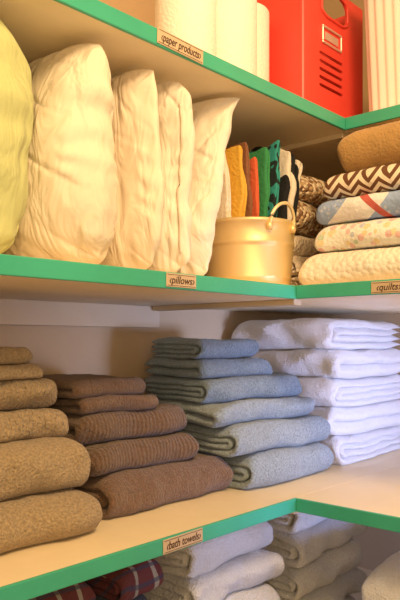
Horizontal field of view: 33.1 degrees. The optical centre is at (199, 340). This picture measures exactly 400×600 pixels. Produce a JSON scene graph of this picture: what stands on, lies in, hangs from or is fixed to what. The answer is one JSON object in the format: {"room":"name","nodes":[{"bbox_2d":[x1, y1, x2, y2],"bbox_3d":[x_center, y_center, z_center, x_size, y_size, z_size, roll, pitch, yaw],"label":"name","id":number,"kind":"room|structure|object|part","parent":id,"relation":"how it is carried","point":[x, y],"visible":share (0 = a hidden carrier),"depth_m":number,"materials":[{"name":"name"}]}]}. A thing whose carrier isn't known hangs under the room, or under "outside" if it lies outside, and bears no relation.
{"room":"linen closet","nodes":[
{"label":"linen closet","id":0,"kind":"room"},
{"bbox_2d":[0,0,320,398],"bbox_3d":[-0.627,-0.035,1.536,0.084,2.870,3.388,0,0,42],"label":"wall","id":1,"kind":"structure","parent":0,"point":[111,351],"depth_m":1.92,"materials":[{"name":"paint"}]},
{"bbox_2d":[0,449,399,599],"bbox_3d":[0.246,0.423,0.780,2.226,0.094,3.164,0,0,42],"label":"corner shelf","id":2,"kind":"object","parent":1,"relation":"attached to","point":[366,492],"visible":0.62,"depth_m":1.46,"materials":[{"name":"paint"}]},
{"bbox_2d":[0,347,102,553],"bbox_3d":[-0.479,0.193,1.276,0.409,0.368,0.488,0,0,42],"label":"towels","id":3,"kind":"object","parent":2,"relation":"on","point":[40,468],"visible":1,"depth_m":1.26,"materials":[{"name":"beige fabric"}]},
{"bbox_2d":[0,347,32,364],"bbox_3d":[-0.541,0.032,1.269,0.267,0.046,0.377,0,0,42],"label":"towel","id":4,"kind":"object","parent":3,"relation":"on","point":[8,355],"depth_m":1.30,"materials":[{"name":"beige fabric"}]},
{"bbox_2d":[0,363,42,379],"bbox_3d":[-0.518,0.062,1.257,0.268,0.040,0.385,0,0,42],"label":"towel","id":5,"kind":"object","parent":3,"relation":"on","point":[8,371],"depth_m":1.28,"materials":[{"name":"beige fabric"}]},
{"bbox_2d":[0,378,56,410],"bbox_3d":[-0.526,0.106,1.289,0.321,0.075,0.435,0,0,42],"label":"towel","id":6,"kind":"object","parent":3,"relation":"on","point":[16,394],"depth_m":1.29,"materials":[{"name":"beige fabric"}]},
{"bbox_2d":[0,407,68,442],"bbox_3d":[-0.515,0.166,1.295,0.323,0.068,0.444,0,0,42],"label":"towel","id":7,"kind":"object","parent":3,"relation":"on","point":[17,424],"depth_m":1.30,"materials":[{"name":"beige fabric"}]},
{"bbox_2d":[0,488,102,553],"bbox_3d":[-0.468,0.331,1.272,0.382,0.092,0.475,0,0,42],"label":"towel","id":8,"kind":"object","parent":2,"relation":"on","point":[33,516],"depth_m":1.24,"materials":[{"name":"beige fabric"}]},
{"bbox_2d":[41,374,232,518],"bbox_3d":[-0.186,0.229,1.640,0.349,0.297,0.452,0,0,42],"label":"towel stack","id":9,"kind":"object","parent":2,"relation":"on","point":[139,459],"visible":0.84,"depth_m":1.51,"materials":[{"name":"brown fabric"}]},
{"bbox_2d":[41,374,145,398],"bbox_3d":[-0.280,0.105,1.576,0.270,0.049,0.232,0,0,42],"label":"towel","id":10,"kind":"object","parent":9,"relation":"on","point":[69,386],"depth_m":1.49,"materials":[{"name":"brown fabric"}]},
{"bbox_2d":[44,394,158,414],"bbox_3d":[-0.260,0.141,1.588,0.256,0.046,0.241,0,0,42],"label":"towel","id":11,"kind":"object","parent":9,"relation":"on","point":[78,404],"depth_m":1.49,"materials":[{"name":"brown fabric"}]},
{"bbox_2d":[62,403,186,444],"bbox_3d":[-0.234,0.192,1.623,0.283,0.076,0.355,0,0,42],"label":"towel","id":12,"kind":"object","parent":9,"relation":"on","point":[117,423],"depth_m":1.53,"materials":[{"name":"brown fabric"}]},
{"bbox_2d":[83,432,198,476],"bbox_3d":[-0.218,0.256,1.622,0.315,0.075,0.338,0,0,42],"label":"towel","id":13,"kind":"object","parent":9,"relation":"on","point":[119,454],"depth_m":1.52,"materials":[{"name":"brown fabric"}]},
{"bbox_2d":[73,453,232,518],"bbox_3d":[-0.172,0.331,1.654,0.348,0.093,0.411,0,0,42],"label":"towel","id":14,"kind":"object","parent":2,"relation":"on","point":[132,487],"depth_m":1.52,"materials":[{"name":"brown fabric"}]},
{"bbox_2d":[163,528,202,554],"bbox_3d":[-0.032,0.392,1.320,0.002,0.030,0.112,0,0,42],"label":"label","id":15,"kind":"object","parent":2,"relation":"attached to","point":[184,540],"visible":1,"depth_m":1.32,"materials":[{"name":"brown paper"}]},
{"bbox_2d":[144,337,333,489],"bbox_3d":[0.094,0.183,1.901,0.411,0.388,0.470,0,0,42],"label":"towels","id":16,"kind":"object","parent":2,"relation":"on","point":[242,412],"visible":0.96,"depth_m":1.75,"materials":[{"name":"blue fabric"}]},
{"bbox_2d":[152,337,259,358],"bbox_3d":[0.024,0.021,1.854,0.200,0.063,0.274,0,0,42],"label":"towel","id":17,"kind":"object","parent":16,"relation":"on","point":[168,347],"depth_m":1.77,"materials":[{"name":"blue fabric"}]},
{"bbox_2d":[144,357,272,378],"bbox_3d":[0.033,0.072,1.855,0.225,0.057,0.304,0,0,42],"label":"towel","id":18,"kind":"object","parent":16,"relation":"on","point":[163,367],"depth_m":1.77,"materials":[{"name":"fabric"}]},
{"bbox_2d":[144,372,301,403],"bbox_3d":[0.077,0.126,1.888,0.266,0.072,0.419,0,0,42],"label":"towel","id":19,"kind":"object","parent":16,"relation":"on","point":[170,387],"depth_m":1.77,"materials":[{"name":"blue fabric"}]},
{"bbox_2d":[158,395,314,427],"bbox_3d":[0.095,0.185,1.875,0.299,0.065,0.430,0,0,42],"label":"towel","id":20,"kind":"object","parent":16,"relation":"on","point":[218,411],"depth_m":1.75,"materials":[{"name":"blue fabric"}]},
{"bbox_2d":[197,442,333,489],"bbox_3d":[0.128,0.330,1.925,0.382,0.096,0.381,0,0,42],"label":"towel","id":21,"kind":"object","parent":2,"relation":"on","point":[267,465],"depth_m":1.74,"materials":[{"name":"blue fabric"}]},
{"bbox_2d":[231,318,399,464],"bbox_3d":[0.421,0.151,2.296,0.410,0.452,0.571,0,0,42],"label":"towels","id":22,"kind":"object","parent":2,"relation":"on","point":[349,368],"visible":0.59,"depth_m":2.11,"materials":[{"name":"white fabric"}]},
{"bbox_2d":[251,348,399,378],"bbox_3d":[0.429,0.070,2.304,0.388,0.101,0.526,0,0,42],"label":"towel","id":23,"kind":"object","parent":22,"relation":"on","point":[304,363],"depth_m":2.10,"materials":[{"name":"white fabric"}]},
{"bbox_2d":[297,373,399,406],"bbox_3d":[0.427,0.158,2.301,0.382,0.103,0.538,0,0,42],"label":"towel","id":24,"kind":"object","parent":22,"relation":"on","point":[326,389],"depth_m":2.10,"materials":[{"name":"white fabric"}]},
{"bbox_2d":[309,399,399,435],"bbox_3d":[0.428,0.247,2.300,0.385,0.103,0.542,0,0,42],"label":"towel","id":25,"kind":"object","parent":22,"relation":"on","point":[350,417],"depth_m":2.13,"materials":[{"name":"white fabric"}]},
{"bbox_2d":[317,426,399,464],"bbox_3d":[0.436,0.331,2.314,0.393,0.092,0.521,0,0,42],"label":"towel","id":26,"kind":"object","parent":2,"relation":"on","point":[352,445],"depth_m":2.12,"materials":[{"name":"white fabric"}]},
{"bbox_2d":[0,0,399,181],"bbox_3d":[0.246,-0.544,0.780,2.226,0.094,3.164,0,0,42],"label":"corner shelf","id":27,"kind":"object","parent":1,"relation":"attached to","point":[265,113],"visible":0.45,"depth_m":1.43,"materials":[{"name":"paint"}]},
{"bbox_2d":[157,27,202,64],"bbox_3d":[-0.037,-0.575,1.315,0.002,0.033,0.130,0,0,42],"label":"label","id":28,"kind":"object","parent":27,"relation":"attached to","point":[164,38],"visible":1,"depth_m":1.31,"materials":[{"name":"brown paper"}]},
{"bbox_2d":[155,0,215,55],"bbox_3d":[-0.033,-0.732,1.535,0.140,0.283,0.140,0,0,42],"label":"paper towel roll","id":29,"kind":"object","parent":27,"relation":"on","point":[193,22],"visible":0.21,"depth_m":1.47,"materials":[{"name":"white paper"}]},
{"bbox_2d":[216,0,256,75],"bbox_3d":[0.069,-0.732,1.646,0.140,0.283,0.140,0,0,42],"label":"paper towel roll","id":30,"kind":"object","parent":27,"relation":"on","point":[236,20],"visible":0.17,"depth_m":1.58,"materials":[{"name":"white paper"}]},
{"bbox_2d":[257,3,268,80],"bbox_3d":[0.114,-0.732,1.789,0.140,0.283,0.140,0,0,42],"label":"paper towel roll","id":31,"kind":"object","parent":27,"relation":"on","point":[262,11],"visible":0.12,"depth_m":1.74,"materials":[{"name":"white paper"}]},
{"bbox_2d":[257,0,362,117],"bbox_3d":[0.239,-0.788,2.011,0.391,0.395,0.322,0,0,42],"label":"file box","id":32,"kind":"object","parent":27,"relation":"on","point":[317,57],"visible":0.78,"depth_m":1.83,"materials":[{"name":"metal"}]},
{"bbox_3d":[0.366,-0.858,1.865,0.005,0.006,0.101,0,0,42],"label":"frame","id":33,"kind":"part","parent":32,"relation":"part of","materials":[{"name":"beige metal"}]},
{"bbox_3d":[0.366,-0.815,1.865,0.005,0.006,0.101,0,0,42],"label":"frame","id":34,"kind":"part","parent":32,"relation":"part of","materials":[{"name":"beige metal"}]},
{"bbox_2d":[364,0,399,111],"bbox_3d":[0.740,-0.780,1.806,0.493,0.378,0.431,0,0,42],"label":"basket","id":35,"kind":"object","parent":27,"relation":"on","point":[382,17],"visible":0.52,"depth_m":1.77,"materials":[{"name":"white fabric"}]},
{"bbox_2d":[0,254,399,327],"bbox_3d":[0.246,-0.086,0.780,2.226,0.094,3.164,0,0,42],"label":"corner shelf","id":36,"kind":"object","parent":1,"relation":"attached to","point":[33,291],"visible":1,"depth_m":1.56,"materials":[{"name":"paint"}]},
{"bbox_2d":[0,20,33,253],"bbox_3d":[-0.480,-0.345,1.220,0.436,0.422,0.215,0,0,42],"label":"pillow","id":37,"kind":"object","parent":36,"relation":"on","point":[16,95],"visible":1,"depth_m":1.11,"materials":[{"name":"yellow fabric"}]},
{"bbox_2d":[2,43,117,263],"bbox_3d":[-0.341,-0.343,1.360,0.210,0.419,0.471,0,0,-38],"label":"pillow","id":38,"kind":"object","parent":36,"relation":"on","point":[71,214],"visible":0.66,"depth_m":1.19,"materials":[{"name":"beige fabric"}]},
{"bbox_2d":[100,69,164,268],"bbox_3d":[-0.245,-0.342,1.466,0.464,0.416,0.092,0,0,42],"label":"pillow","id":39,"kind":"object","parent":36,"relation":"on","point":[135,242],"visible":0.39,"depth_m":1.32,"materials":[{"name":"beige fabric"}]},
{"bbox_2d":[146,81,194,272],"bbox_3d":[-0.182,-0.343,1.535,0.448,0.419,0.105,0,0,42],"label":"pillow","id":40,"kind":"object","parent":36,"relation":"on","point":[176,125],"visible":0.23,"depth_m":1.39,"materials":[{"name":"beige fabric"}]},
{"bbox_2d":[166,272,195,288],"bbox_3d":[-0.036,-0.118,1.316,0.002,0.027,0.084,0,0,42],"label":"label","id":41,"kind":"object","parent":36,"relation":"attached to","point":[172,279],"visible":1,"depth_m":1.31,"materials":[{"name":"brown paper"}]},
{"bbox_2d":[176,97,239,275],"bbox_3d":[-0.111,-0.342,1.615,0.436,0.416,0.127,0,0,42],"label":"pillow","id":42,"kind":"object","parent":36,"relation":"on","point":[212,119],"visible":0.27,"depth_m":1.48,"materials":[{"name":"beige fabric"}]},
{"bbox_2d":[206,201,296,284],"bbox_3d":[0.122,-0.232,1.698,0.244,0.200,0.244,0,0,-2],"label":"tub","id":43,"kind":"object","parent":36,"relation":"on","point":[251,248],"visible":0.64,"depth_m":1.60,"materials":[{"name":"gold metal"}]},
{"bbox_2d":[216,140,302,220],"bbox_3d":[0.141,-0.330,1.708,0.160,0.383,0.278,0,0,42],"label":"linens","id":44,"kind":"object","parent":43,"relation":"in","point":[255,181],"visible":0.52,"depth_m":1.65,"materials":[{"name":"multicoloured fabric"}]},
{"bbox_3d":[0.201,-0.304,1.607,0.089,0.056,0.020,0,0,-41],"label":"handle","id":45,"kind":"part","parent":43,"relation":"part of","materials":[{"name":"gold metal"}]},
{"bbox_2d":[291,276,301,285],"bbox_3d":[0.248,-0.155,1.975,0.337,0.046,0.295,0,0,42],"label":"blanket","id":46,"kind":"object","parent":36,"relation":"on","point":[295,281],"visible":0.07,"depth_m":1.79,"materials":[{"name":"brown fabric"}]},
{"bbox_2d":[291,255,308,276],"bbox_3d":[0.229,-0.204,1.981,0.344,0.063,0.284,0,0,42],"label":"blanket","id":47,"kind":"object","parent":46,"relation":"on","point":[298,261],"visible":0.12,"depth_m":1.79,"materials":[{"name":"beige fabric"}]},
{"bbox_2d":[293,236,323,256],"bbox_3d":[0.218,-0.259,1.984,0.354,0.068,0.297,0,0,42],"label":"blanket","id":48,"kind":"object","parent":47,"relation":"on","point":[304,246],"visible":0.23,"depth_m":1.83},
{"bbox_2d":[295,175,332,238],"bbox_3d":[0.226,-0.377,1.970,0.329,0.174,0.295,0,0,42],"label":"throw","id":49,"kind":"object","parent":48,"relation":"on","point":[311,195],"visible":0.23,"depth_m":1.84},
{"bbox_2d":[298,246,399,284],"bbox_3d":[0.599,-0.175,1.648,0.548,0.085,0.500,0,0,42],"label":"quilt","id":50,"kind":"object","parent":36,"relation":"on","point":[379,263],"visible":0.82,"depth_m":1.55,"materials":[{"name":"beige fabric"}]},
{"bbox_2d":[314,217,399,252],"bbox_3d":[0.606,-0.248,1.658,0.476,0.072,0.479,0,0,42],"label":"quilt","id":51,"kind":"object","parent":50,"relation":"on","point":[378,233],"visible":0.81,"depth_m":1.56,"materials":[{"name":"beige fabric"}]},
{"bbox_2d":[316,190,399,225],"bbox_3d":[0.613,-0.310,1.649,0.493,0.064,0.476,0,0,42],"label":"patchwork quilt","id":52,"kind":"object","parent":51,"relation":"on","point":[382,205],"visible":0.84,"depth_m":1.56,"materials":[{"name":"fabric"}]},
{"bbox_2d":[323,163,399,199],"bbox_3d":[0.615,-0.371,1.644,0.463,0.069,0.460,0,0,42],"label":"blanket","id":53,"kind":"object","parent":52,"relation":"on","point":[385,178],"visible":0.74,"depth_m":1.56,"materials":[{"name":"fabric"}]},
{"bbox_2d":[337,121,399,172],"bbox_3d":[0.623,-0.455,1.633,0.446,0.106,0.428,0,0,42],"label":"blanket","id":54,"kind":"object","parent":53,"relation":"on","point":[376,146],"visible":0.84,"depth_m":1.57,"materials":[{"name":"orange fabric"}]},
{"bbox_2d":[371,280,399,293],"bbox_3d":[0.405,-0.116,1.448,0.081,0.027,0.002,0,0,42],"label":"label","id":55,"kind":"object","parent":36,"relation":"attached to","point":[379,287],"visible":1,"depth_m":1.45,"materials":[{"name":"brown paper"}]},
{"bbox_2d":[349,566,372,599],"bbox_3d":[0.246,0.913,0.780,2.226,0.094,3.164,0,0,42],"label":"corner shelf","id":56,"kind":"object","parent":1,"relation":"attached to","point":[358,596],"depth_m":2.31,"materials":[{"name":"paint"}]},
{"bbox_2d":[29,581,95,599],"bbox_3d":[-0.479,0.656,1.249,0.421,0.423,0.470,0,0,42],"label":"blankets","id":57,"kind":"object","parent":56,"relation":"on","point":[80,591],"visible":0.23,"depth_m":1.27,"materials":[{"name":"red fabric"}]},
{"bbox_2d":[85,559,162,599],"bbox_3d":[-0.247,0.665,1.520,0.388,0.404,0.189,0,0,42],"label":"stack","id":58,"kind":"object","parent":56,"relation":"on","point":[128,583],"visible":0.37,"depth_m":1.41,"materials":[{"name":"dark red plaid cloth"}]},
{"bbox_2d":[95,594,146,599],"bbox_3d":[-0.261,0.569,1.504,0.370,0.082,0.143,0,0,42],"label":"towel","id":59,"kind":"object","parent":58,"relation":"on","point":[98,596],"depth_m":1.40,"materials":[{"name":"multicoloured fabric"}]},
{"bbox_2d":[143,521,284,599],"bbox_3d":[-0.034,0.658,1.752,0.432,0.420,0.396,0,0,42],"label":"towel stack","id":60,"kind":"object","parent":56,"relation":"on","point":[235,565],"visible":0.56,"depth_m":1.59,"materials":[{"name":"white fabric"}]},
{"bbox_2d":[153,521,272,577],"bbox_3d":[-0.056,0.496,1.746,0.401,0.097,0.357,0,0,42],"label":"towel","id":61,"kind":"object","parent":60,"relation":"on","point":[233,554],"depth_m":1.59,"materials":[{"name":"white fabric"}]},
{"bbox_2d":[143,548,284,599],"bbox_3d":[-0.027,0.578,1.755,0.408,0.099,0.362,0,0,42],"label":"towel","id":62,"kind":"object","parent":60,"relation":"on","point":[242,575],"depth_m":1.60,"materials":[{"name":"white fabric"}]},
{"bbox_2d":[223,583,279,599],"bbox_3d":[-0.034,0.659,1.748,0.401,0.099,0.363,0,0,42],"label":"towel","id":63,"kind":"object","parent":60,"relation":"on","point":[249,591],"depth_m":1.67,"materials":[{"name":"white fabric"}]},
{"bbox_2d":[262,512,366,599],"bbox_3d":[0.257,0.647,2.046,0.399,0.441,0.390,0,0,42],"label":"towel stack","id":64,"kind":"object","parent":56,"relation":"on","point":[320,555],"visible":0.53,"depth_m":1.87,"materials":[{"name":"beige fabric"}]},
{"bbox_2d":[267,512,326,533],"bbox_3d":[0.241,0.479,2.044,0.374,0.105,0.366,0,0,42],"label":"towel","id":65,"kind":"object","parent":64,"relation":"on","point":[298,523],"depth_m":1.84,"materials":[{"name":"white fabric"}]},
{"bbox_2d":[263,538,361,599],"bbox_3d":[0.265,0.649,2.045,0.386,0.106,0.373,0,0,42],"label":"towel","id":66,"kind":"object","parent":64,"relation":"on","point":[326,572],"depth_m":1.87,"materials":[{"name":"beige fabric"}]},
{"bbox_2d":[262,518,366,567],"bbox_3d":[0.254,0.563,2.046,0.392,0.107,0.368,0,0,42],"label":"towel","id":67,"kind":"object","parent":64,"relation":"on","point":[317,542],"depth_m":1.87,"materials":[{"name":"beige fabric"}]},
{"bbox_2d":[280,567,366,599],"bbox_3d":[0.267,0.737,2.054,0.391,0.107,0.363,0,0,42],"label":"towel","id":68,"kind":"object","parent":64,"relation":"on","point":[348,581],"depth_m":1.92,"materials":[{"name":"beige fabric"}]},
{"bbox_2d":[361,551,399,599],"bbox_3d":[0.680,0.692,1.559,0.498,0.350,0.448,0,0,42],"label":"blankets","id":69,"kind":"object","parent":56,"relation":"on","point":[383,583],"visible":1,"depth_m":1.56,"materials":[{"name":"beige fabric"}]},
{"bbox_2d":[344,595,355,599],"bbox_3d":[0.250,0.820,2.046,0.388,0.096,0.380,0,0,42],"label":"towel","id":70,"kind":"object","parent":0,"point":[347,597],"depth_m":2.05,"materials":[{"name":"beige fabric"}]},
{"bbox_2d":[321,0,399,569],"bbox_3d":[1.416,-0.035,1.910,2.436,2.870,0.084,0,0,42],"label":"wall","id":71,"kind":"structure","parent":0,"point":[376,544],"depth_m":2.56,"materials":[{"name":"paint"}]}
]}

